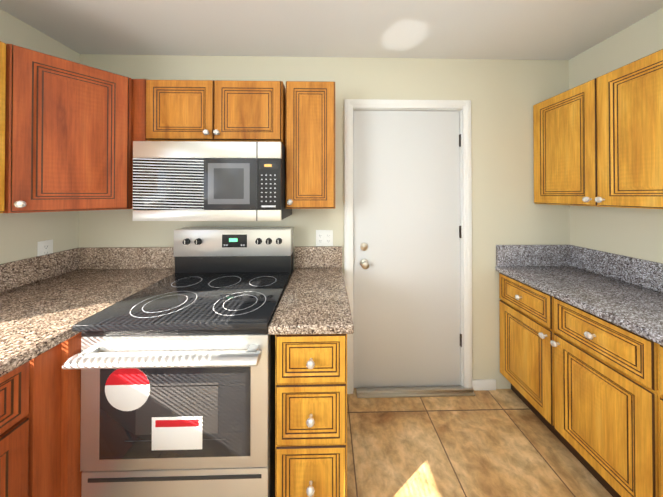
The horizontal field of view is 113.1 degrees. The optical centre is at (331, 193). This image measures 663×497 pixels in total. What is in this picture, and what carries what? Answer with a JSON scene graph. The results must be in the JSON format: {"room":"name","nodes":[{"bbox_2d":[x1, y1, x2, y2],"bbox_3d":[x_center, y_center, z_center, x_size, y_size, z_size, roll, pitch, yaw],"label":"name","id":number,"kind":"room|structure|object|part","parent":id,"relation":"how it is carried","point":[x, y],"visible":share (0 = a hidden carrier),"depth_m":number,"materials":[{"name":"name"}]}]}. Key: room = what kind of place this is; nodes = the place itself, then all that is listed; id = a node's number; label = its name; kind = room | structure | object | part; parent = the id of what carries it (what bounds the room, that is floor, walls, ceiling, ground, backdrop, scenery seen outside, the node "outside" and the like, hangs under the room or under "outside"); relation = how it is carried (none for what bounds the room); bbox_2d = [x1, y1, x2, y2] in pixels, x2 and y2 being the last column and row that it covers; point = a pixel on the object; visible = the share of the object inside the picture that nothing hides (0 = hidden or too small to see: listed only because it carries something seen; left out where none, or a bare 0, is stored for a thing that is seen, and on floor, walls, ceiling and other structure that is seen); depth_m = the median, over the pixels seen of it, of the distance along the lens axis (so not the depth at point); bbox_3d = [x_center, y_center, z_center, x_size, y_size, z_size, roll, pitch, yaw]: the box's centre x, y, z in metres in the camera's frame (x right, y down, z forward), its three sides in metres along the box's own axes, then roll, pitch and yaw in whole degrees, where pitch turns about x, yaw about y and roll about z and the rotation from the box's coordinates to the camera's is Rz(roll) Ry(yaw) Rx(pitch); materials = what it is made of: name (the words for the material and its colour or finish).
{"room":"kitchen","nodes":[
{"label":"kitchen","id":0,"kind":"room"},
{"bbox_2d":[0,9,79,263],"bbox_3d":[-1.828,0.209,-0.427,0.100,2.460,4.000,0,0,-1],"label":"wall","id":1,"kind":"structure","parent":0,"point":[22,235],"depth_m":1.33,"materials":[{"name":"beige paint"}]},
{"bbox_2d":[0,41,5,212],"bbox_3d":[-1.599,-0.293,0.812,0.402,0.760,0.321,0,0,-1],"label":"upper cabinet","id":2,"kind":"object","parent":1,"relation":"attached to","point":[2,112],"visible":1,"depth_m":0.96,"materials":[{"name":"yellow wood"}]},
{"bbox_2d":[37,239,52,255],"bbox_3d":[-1.807,0.356,1.383,0.008,0.116,0.072,0,0,-1],"label":"electrical outlet","id":3,"kind":"object","parent":1,"relation":"attached to","point":[44,247],"visible":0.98,"depth_m":1.38,"materials":[{"name":"white plastic"}]},
{"bbox_2d":[0,247,174,291],"bbox_3d":[-1.401,0.453,0.229,0.776,0.150,2.698,0,0,-1],"label":"backsplash","id":4,"kind":"structure","parent":1,"relation":"attached to","point":[17,273],"depth_m":1.55,"materials":[{"name":"stone"}]},
{"bbox_2d":[79,54,569,388],"bbox_3d":[-0.014,0.223,1.660,3.810,2.460,0.100,0,0,-1],"label":"wall","id":5,"kind":"structure","parent":0,"point":[504,96],"depth_m":1.63,"materials":[{"name":"beige paint"}]},
{"bbox_2d":[3,44,146,212],"bbox_3d":[-1.448,-0.290,1.270,0.722,0.760,0.626,0,0,-1],"label":"upper cabinet","id":6,"kind":"object","parent":5,"relation":"attached to","point":[68,135],"depth_m":1.09,"materials":[{"name":"brown wood"}]},
{"bbox_3d":[-1.128,-0.289,1.433,0.075,0.760,0.313,0,0,-1],"label":"wall cabinet filler","id":7,"kind":"part","parent":6,"relation":"part of","materials":[{"name":"brown wood"}]},
{"bbox_2d":[146,80,285,146],"bbox_3d":[-0.691,-0.488,1.418,0.794,0.361,0.362,0,0,-1],"label":"upper cabinet","id":8,"kind":"object","parent":5,"relation":"attached to","point":[217,110],"visible":0.96,"depth_m":1.28,"materials":[{"name":"brown wood"}]},
{"bbox_2d":[132,141,291,220],"bbox_3d":[-0.685,-0.066,1.397,0.802,0.435,0.400,0,0,-1],"label":"over-the-range microwave","id":9,"kind":"object","parent":8,"relation":"attached to","point":[203,181],"visible":1,"depth_m":1.20,"materials":[{"name":"grey paint"}]},
{"bbox_2d":[285,81,334,208],"bbox_3d":[-0.128,-0.289,1.428,0.297,0.760,0.362,0,0,-1],"label":"upper cabinet","id":10,"kind":"object","parent":5,"relation":"attached to","point":[310,144],"visible":1,"depth_m":1.29,"materials":[{"name":"brown wood"}]},
{"bbox_2d":[294,246,341,267],"bbox_3d":[-0.096,0.462,1.594,0.347,0.150,0.020,0,0,-1],"label":"backsplash","id":11,"kind":"structure","parent":5,"relation":"attached to","point":[316,256],"depth_m":1.58,"materials":[{"name":"stone"}]},
{"bbox_2d":[316,230,332,245],"bbox_3d":[-0.052,0.327,1.602,0.124,0.116,0.008,0,0,-1],"label":"electrical outlet","id":12,"kind":"object","parent":5,"relation":"attached to","point":[324,237],"visible":1,"depth_m":1.60,"materials":[{"name":"white plastic"}]},
{"bbox_2d":[353,110,461,387],"bbox_3d":[0.567,0.410,1.616,0.810,2.058,0.107,0,0,-1],"label":"door","id":13,"kind":"structure","parent":5,"relation":"in","point":[407,236],"depth_m":1.63,"materials":[{"name":"white"}]},
{"bbox_2d":[344,99,471,393],"bbox_3d":[0.563,0.382,1.659,0.940,2.143,0.122,0,0,-1],"label":"door frame","id":14,"kind":"structure","parent":5,"relation":"attached to","point":[463,107],"depth_m":1.61,"materials":[{"name":"white wood"}]},
{"bbox_2d":[472,379,495,390],"bbox_3d":[0.647,1.415,1.608,1.136,0.075,0.011,0,0,-1],"label":"baseboard","id":15,"kind":"structure","parent":5,"relation":"attached to","point":[483,384],"depth_m":1.61,"materials":[{"name":"white wood"}]},
{"bbox_2d":[0,0,662,59],"bbox_3d":[0.027,-1.071,-0.381,3.810,0.100,4.200,0,0,-1],"label":"ceiling","id":16,"kind":"structure","parent":0,"point":[511,29],"depth_m":1.32,"materials":[{"name":"white paint"}]},
{"bbox_2d":[347,387,612,496],"bbox_3d":[0.027,1.489,-0.399,3.810,0.100,4.200,0,0,-1],"label":"floor","id":17,"kind":"structure","parent":0,"point":[497,443],"depth_m":1.23,"materials":[{"name":"tile"}]},
{"bbox_2d":[0,343,60,496],"bbox_3d":[-1.399,1.007,0.569,0.792,0.877,0.542,0,0,-1],"label":"base cabinet","id":18,"kind":"object","parent":17,"relation":"on","point":[14,425],"depth_m":0.77,"materials":[{"name":"brown wood"}]},
{"bbox_3d":[-1.424,1.009,0.799,0.753,0.877,0.080,0,0,-1],"label":"left base cabinet filler panel","id":19,"kind":"part","parent":18,"relation":"part of","materials":[{"name":"brown wood"}]},
{"bbox_2d":[60,332,82,496],"bbox_3d":[-1.420,1.011,1.208,0.776,0.877,0.733,0,0,-1],"label":"base cabinet","id":20,"kind":"object","parent":17,"relation":"on","point":[70,479],"visible":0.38,"depth_m":0.86,"materials":[{"name":"brown wood"}]},
{"bbox_2d":[0,269,174,376],"bbox_3d":[-1.401,0.547,0.229,0.776,0.038,2.698,0,0,-1],"label":"countertop","id":21,"kind":"structure","parent":20,"relation":"on","point":[38,318],"depth_m":1.05,"materials":[{"name":"stone"}]},
{"bbox_2d":[62,227,292,496],"bbox_3d":[-0.644,0.843,1.178,0.760,1.214,0.739,0,0,-1],"label":"range","id":22,"kind":"object","parent":17,"relation":"on","point":[177,367],"visible":1,"depth_m":0.89,"materials":[{"name":"grey paint"}]},
{"bbox_2d":[275,334,346,496],"bbox_3d":[-0.090,1.012,1.227,0.300,0.877,0.747,0,0,-1],"label":"base cabinet","id":23,"kind":"object","parent":17,"relation":"on","point":[310,415],"visible":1,"depth_m":0.90,"materials":[{"name":"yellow wood"}]},
{"bbox_2d":[268,267,353,334],"bbox_3d":[-0.089,0.554,1.242,0.347,0.038,0.723,0,0,-1],"label":"countertop","id":24,"kind":"structure","parent":23,"relation":"on","point":[314,300],"depth_m":1.04,"materials":[{"name":"stone"}]},
{"bbox_2d":[356,386,475,397],"bbox_3d":[0.608,1.438,1.586,0.850,0.030,0.054,0,0,-1],"label":"threshold","id":25,"kind":"object","parent":17,"relation":"on","point":[394,392],"visible":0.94,"depth_m":1.58,"materials":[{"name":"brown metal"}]},
{"bbox_2d":[499,273,661,496],"bbox_3d":[1.504,1.014,1.242,0.587,0.872,0.780,0,0,-1],"label":"base cabinet","id":26,"kind":"object","parent":17,"relation":"on","point":[585,387],"visible":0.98,"depth_m":1.07,"materials":[{"name":"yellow wood"}]},
{"bbox_2d":[660,345,662,496],"bbox_3d":[1.520,1.009,0.461,0.587,0.872,0.780,0,0,-1],"label":"base cabinet","id":27,"kind":"object","parent":17,"relation":"on","point":[661,390],"visible":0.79,"depth_m":0.83,"materials":[{"name":"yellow wood"}]},
{"bbox_2d":[495,266,662,345],"bbox_3d":[1.527,0.549,0.437,0.573,0.038,2.398,0,0,-1],"label":"countertop","id":28,"kind":"structure","parent":27,"relation":"on","point":[636,309],"depth_m":1.16,"materials":[{"name":"stone"}]},
{"bbox_2d":[569,8,662,262],"bbox_3d":[1.881,0.209,-0.353,0.100,2.460,4.000,0,0,-1],"label":"wall","id":29,"kind":"structure","parent":0,"point":[634,232],"depth_m":1.36,"materials":[{"name":"beige paint"}]},
{"bbox_2d":[496,245,662,292],"bbox_3d":[1.531,0.452,0.438,0.566,0.154,2.398,0,0,-1],"label":"backsplash","id":30,"kind":"structure","parent":29,"relation":"attached to","point":[641,272],"depth_m":1.51,"materials":[{"name":"stone"}]},
{"bbox_2d":[533,49,662,208],"bbox_3d":[1.637,-0.297,1.254,0.322,0.745,0.780,0,0,-1],"label":"upper cabinet","id":31,"kind":"object","parent":29,"relation":"attached to","point":[598,141],"visible":1,"depth_m":1.21,"materials":[{"name":"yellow wood"}]}
]}

